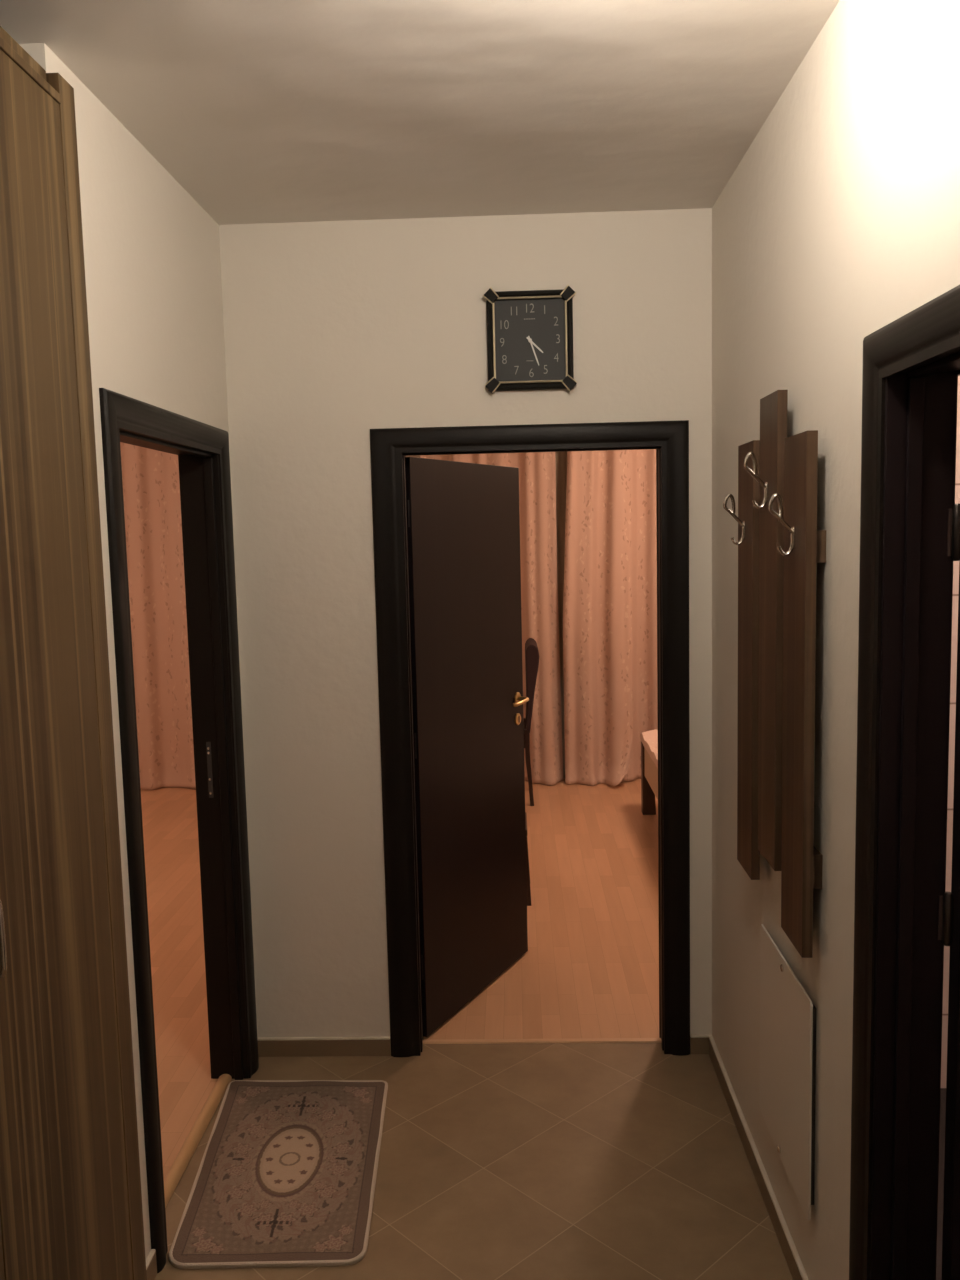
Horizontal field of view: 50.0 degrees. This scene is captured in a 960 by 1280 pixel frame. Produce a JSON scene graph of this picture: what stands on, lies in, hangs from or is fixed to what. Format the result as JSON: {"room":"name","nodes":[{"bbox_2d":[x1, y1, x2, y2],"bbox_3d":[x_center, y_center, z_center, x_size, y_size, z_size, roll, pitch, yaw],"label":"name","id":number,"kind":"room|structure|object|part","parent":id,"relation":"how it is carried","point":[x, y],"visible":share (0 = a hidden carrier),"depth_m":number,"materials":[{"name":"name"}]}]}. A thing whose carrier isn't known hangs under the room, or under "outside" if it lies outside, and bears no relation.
{"room":"apartment hallway","nodes":[
{"label":"apartment hallway","id":0,"kind":"room"},
{"bbox_2d":[19,43,68,82],"bbox_3d":[-2.571,0.214,2.283,3.497,2.736,0.110,-1,6,2],"label":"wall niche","id":1,"kind":"object","parent":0,"point":[41,53],"visible":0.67,"depth_m":2.04,"materials":[{"name":"beige paint"}]},
{"bbox_2d":[68,68,257,1257],"bbox_3d":[-0.860,0.117,2.827,0.110,2.736,1.100,-1,6,2],"label":"wall","id":2,"kind":"structure","parent":0,"point":[152,261],"depth_m":2.50,"materials":[{"name":"beige paint"}]},
{"bbox_2d":[146,1249,156,1279],"bbox_3d":[-0.786,1.503,2.391,0.012,0.066,0.168,-1,6,2],"label":"baseboard","id":3,"kind":"structure","parent":2,"relation":"attached to","point":[151,1264],"depth_m":2.44,"materials":[{"name":"brown tile"}]},
{"bbox_2d":[99,388,258,1272],"bbox_3d":[-0.852,0.436,2.860,0.151,2.093,0.981,-1,6,2],"label":"door","id":4,"kind":"structure","parent":2,"relation":"in","point":[202,449],"depth_m":3.20,"materials":[{"name":"brown wood"}]},
{"bbox_3d":[-0.918,0.438,2.862,0.020,2.093,0.981,-1,6,2],"label":"architrave","id":5,"kind":"part","parent":4,"relation":"part of","materials":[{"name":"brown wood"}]},
{"bbox_3d":[-0.855,0.411,3.257,0.014,0.180,0.002,-1,6,2],"label":"strike plate","id":6,"kind":"part","parent":4,"relation":"part of","materials":[{"name":"grey metal"}]},
{"bbox_2d":[0,0,839,224],"bbox_3d":[-0.734,-1.327,2.726,7.400,0.150,9.250,-1,6,2],"label":"ceiling","id":7,"kind":"structure","parent":0,"point":[262,111],"depth_m":2.29,"materials":[{"name":"white paint"}]},
{"bbox_2d":[219,208,711,1036],"bbox_3d":[1.009,0.017,3.360,3.813,2.736,0.100,-1,6,2],"label":"wall","id":8,"kind":"structure","parent":0,"point":[335,332],"depth_m":3.28,"materials":[{"name":"beige paint"}]},
{"bbox_2d":[258,1034,711,1056],"bbox_3d":[0.011,1.371,3.478,1.536,0.066,0.012,-1,6,2],"label":"baseboard","id":9,"kind":"structure","parent":8,"relation":"attached to","point":[699,1043],"depth_m":3.49,"materials":[{"name":"brown tile"}]},
{"bbox_2d":[370,420,689,1056],"bbox_3d":[0.191,0.315,3.783,1.008,2.093,0.867,-1,6,2],"label":"door","id":10,"kind":"structure","parent":8,"relation":"in","point":[446,534],"depth_m":3.50,"materials":[{"name":"brown wood"}]},
{"bbox_3d":[0.153,0.241,4.085,0.060,0.050,0.149,2,7,27],"label":"handle","id":11,"kind":"part","parent":10,"relation":"part of","materials":[{"name":"gold metal"}]},
{"bbox_2d":[483,285,576,393],"bbox_3d":[0.157,-0.938,3.218,0.291,0.323,0.036,-1,6,2],"label":"wall clock","id":12,"kind":"object","parent":8,"relation":"attached to","point":[530,333],"visible":1,"depth_m":3.22,"materials":[{"name":"black plastic"}]},
{"bbox_2d":[141,778,945,1279],"bbox_3d":[-0.667,1.527,3.024,7.400,0.120,9.250,-1,6,2],"label":"floor","id":13,"kind":"structure","parent":0,"point":[513,1161],"depth_m":3.19,"materials":[{"name":"ceramic"}]},
{"bbox_2d":[0,26,146,1279],"bbox_3d":[-1.082,0.318,1.376,0.641,2.648,1.600,-1,6,2],"label":"wardrobe","id":14,"kind":"object","parent":13,"relation":"on","point":[71,1195],"visible":1,"depth_m":1.88,"materials":[{"name":"brown wood"}]},
{"bbox_3d":[-0.805,0.313,1.341,0.020,2.521,0.500,-1,6,2],"label":"door","id":15,"kind":"part","parent":14,"relation":"part of","materials":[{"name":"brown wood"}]},
{"bbox_3d":[-0.766,0.470,1.625,0.033,0.132,0.010,-1,6,2],"label":"handle","id":16,"kind":"part","parent":14,"relation":"part of","materials":[{"name":"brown metal"}]},
{"bbox_2d":[164,1074,231,1207],"bbox_3d":[-0.846,1.468,2.965,0.044,0.018,0.803,-1,6,2],"label":"threshold","id":17,"kind":"object","parent":13,"relation":"on","point":[189,1146],"visible":0.65,"depth_m":3.02,"materials":[{"name":"brown wood"}]},
{"bbox_2d":[169,1080,387,1268],"bbox_3d":[-0.545,1.470,2.907,0.556,0.012,0.847,-1,6,2],"label":"rug","id":18,"kind":"object","parent":13,"relation":"on","point":[286,1176],"visible":1,"depth_m":2.82,"materials":[{"name":"beige fabric"}]},
{"bbox_2d":[525,812,530,905],"bbox_3d":[0.076,1.059,5.006,0.335,0.365,0.335,-1,6,2],"label":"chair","id":19,"kind":"object","parent":13,"relation":"on","point":[527,855],"visible":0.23,"depth_m":4.85,"materials":[{"name":"black wood"}]},
{"bbox_3d":[0.069,0.894,4.992,0.318,0.035,0.320,-1,6,2],"label":"seat","id":20,"kind":"part","parent":19,"relation":"part of","materials":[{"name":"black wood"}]},
{"bbox_3d":[0.212,1.088,4.866,0.055,0.330,0.060,-1,6,2],"label":"leg","id":21,"kind":"part","parent":19,"relation":"part of","materials":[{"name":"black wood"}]},
{"bbox_2d":[523,638,538,805],"bbox_3d":[0.129,0.531,6.777,0.530,1.044,0.430,-1,6,2],"label":"dining chair","id":22,"kind":"object","parent":13,"relation":"on","point":[531,648],"visible":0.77,"depth_m":6.54,"materials":[{"name":"brown wood"}]},
{"bbox_3d":[0.315,0.818,6.603,0.055,0.500,0.036,-1,6,2],"label":"leg","id":23,"kind":"part","parent":22,"relation":"part of","materials":[{"name":"black wood"}]},
{"bbox_3d":[0.342,0.293,6.745,0.093,0.574,0.430,-1,6,2],"label":"backrest","id":24,"kind":"part","parent":22,"relation":"part of","materials":[{"name":"brown wood"}]},
{"bbox_2d":[423,1038,661,1043],"bbox_3d":[0.212,1.387,3.562,0.826,0.007,0.024,-1,6,2],"label":"threshold","id":25,"kind":"object","parent":13,"relation":"on","point":[586,1040],"visible":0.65,"depth_m":3.56,"materials":[{"name":"brown wood"}]},
{"bbox_2d":[640,729,657,814],"bbox_3d":[1.436,0.909,5.386,0.942,0.521,2.029,-1,6,2],"label":"bed","id":26,"kind":"object","parent":13,"relation":"on","point":[649,739],"visible":0.15,"depth_m":6.26,"materials":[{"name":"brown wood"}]},
{"bbox_3d":[0.992,0.839,5.391,0.025,0.190,1.855,-1,6,2],"label":"panel","id":27,"kind":"part","parent":26,"relation":"part of","materials":[{"name":"beige wood"}]},
{"bbox_2d":[712,0,959,1279],"bbox_3d":[0.722,0.289,0.822,0.108,2.736,5.020,-1,6,2],"label":"wall","id":28,"kind":"structure","parent":0,"point":[839,220],"depth_m":2.10,"materials":[{"name":"beige paint"}]},
{"bbox_2d":[709,1036,808,1279],"bbox_3d":[0.749,1.431,2.730,0.013,0.066,1.440,-1,6,2],"label":"baseboard","id":29,"kind":"structure","parent":28,"relation":"attached to","point":[796,1268],"depth_m":2.74,"materials":[{"name":"brown tile"}]},
{"bbox_2d":[723,390,825,957],"bbox_3d":[0.665,0.037,2.398,0.102,1.195,0.626,-1,6,2],"label":"coat rack","id":30,"kind":"object","parent":28,"relation":"attached to","point":[780,544],"visible":1,"depth_m":2.29,"materials":[{"name":"brown wood"}]},
{"bbox_3d":[0.713,0.455,2.446,0.026,0.074,0.588,-1,6,2],"label":"rail","id":31,"kind":"part","parent":30,"relation":"part of","materials":[{"name":"brown wood"}]},
{"bbox_3d":[0.698,-0.220,2.375,0.026,0.066,0.588,-1,6,2],"label":"rail","id":32,"kind":"part","parent":30,"relation":"part of","materials":[{"name":"brown wood"}]},
{"bbox_2d":[759,925,815,1220],"bbox_3d":[0.725,0.999,2.440,0.025,0.502,0.448,-1,6,2],"label":"access panel","id":33,"kind":"object","parent":28,"relation":"attached to","point":[787,1012],"visible":1,"depth_m":2.38,"materials":[{"name":"white paint"}]},
{"bbox_2d":[849,285,959,1279],"bbox_3d":[1.147,0.548,1.393,0.949,2.083,1.007,-1,6,2],"label":"door","id":34,"kind":"structure","parent":28,"relation":"in","point":[905,917],"depth_m":1.80,"materials":[{"name":"brown wood"}]},
{"bbox_3d":[0.809,0.554,1.404,0.016,2.083,1.007,-1,6,2],"label":"architrave","id":35,"kind":"part","parent":34,"relation":"part of","materials":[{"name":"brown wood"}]},
{"bbox_2d":[941,376,959,1087],"bbox_3d":[1.730,0.020,3.171,1.759,2.736,0.230,-1,6,2],"label":"wall","id":36,"kind":"structure","parent":0,"point":[957,479],"depth_m":3.10,"materials":[{"name":"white tile"}]},
{"bbox_3d":[-0.557,-0.364,7.349,7.400,2.736,0.250,-1,6,2],"label":"wall","id":37,"kind":"structure","parent":0,"visible":0},
{"bbox_3d":[0.755,-1.635,6.956,2.600,0.035,0.160,-1,6,2],"label":"rail","id":38,"kind":"object","parent":37,"relation":"attached to","visible":0},
{"bbox_2d":[420,452,563,784],"bbox_3d":[0.086,-0.296,7.088,0.946,2.615,0.176,-1,6,2],"label":"curtain","id":39,"kind":"object","parent":38,"relation":"hanging from","point":[537,470],"visible":0.25,"depth_m":7.08,"materials":[{"name":"fabric"}]},
{"bbox_2d":[555,451,566,777],"bbox_3d":[0.589,-0.317,7.177,0.500,2.614,0.021,-1,6,2],"label":"sheer curtain","id":40,"kind":"object","parent":38,"relation":"hanging from","point":[560,457],"visible":0.11,"depth_m":7.14,"materials":[{"name":"beige fabric"}]},
{"bbox_2d":[563,450,632,785],"bbox_3d":[0.785,-0.303,7.000,0.461,2.615,0.210,1,6,20],"label":"curtain","id":41,"kind":"object","parent":38,"relation":"hanging from","point":[597,595],"visible":0.91,"depth_m":7.04,"materials":[{"name":"fabric"}]},
{"bbox_2d":[621,449,657,781],"bbox_3d":[1.401,-0.325,7.068,1.170,2.615,0.130,-1,6,2],"label":"curtain","id":42,"kind":"object","parent":38,"relation":"hanging from","point":[643,462],"visible":0.18,"depth_m":7.11,"materials":[{"name":"fabric"}]},
{"bbox_3d":[-2.192,-1.577,7.057,1.900,0.035,0.160,-1,6,2],"label":"rail","id":43,"kind":"object","parent":37,"relation":"attached to","visible":0},
{"bbox_2d":[120,442,195,789],"bbox_3d":[-2.162,-0.251,7.164,1.701,2.615,0.148,-1,6,2],"label":"curtain","id":44,"kind":"object","parent":43,"relation":"hanging from","point":[150,477],"visible":0.2,"depth_m":7.19,"materials":[{"name":"fabric"}]}
]}

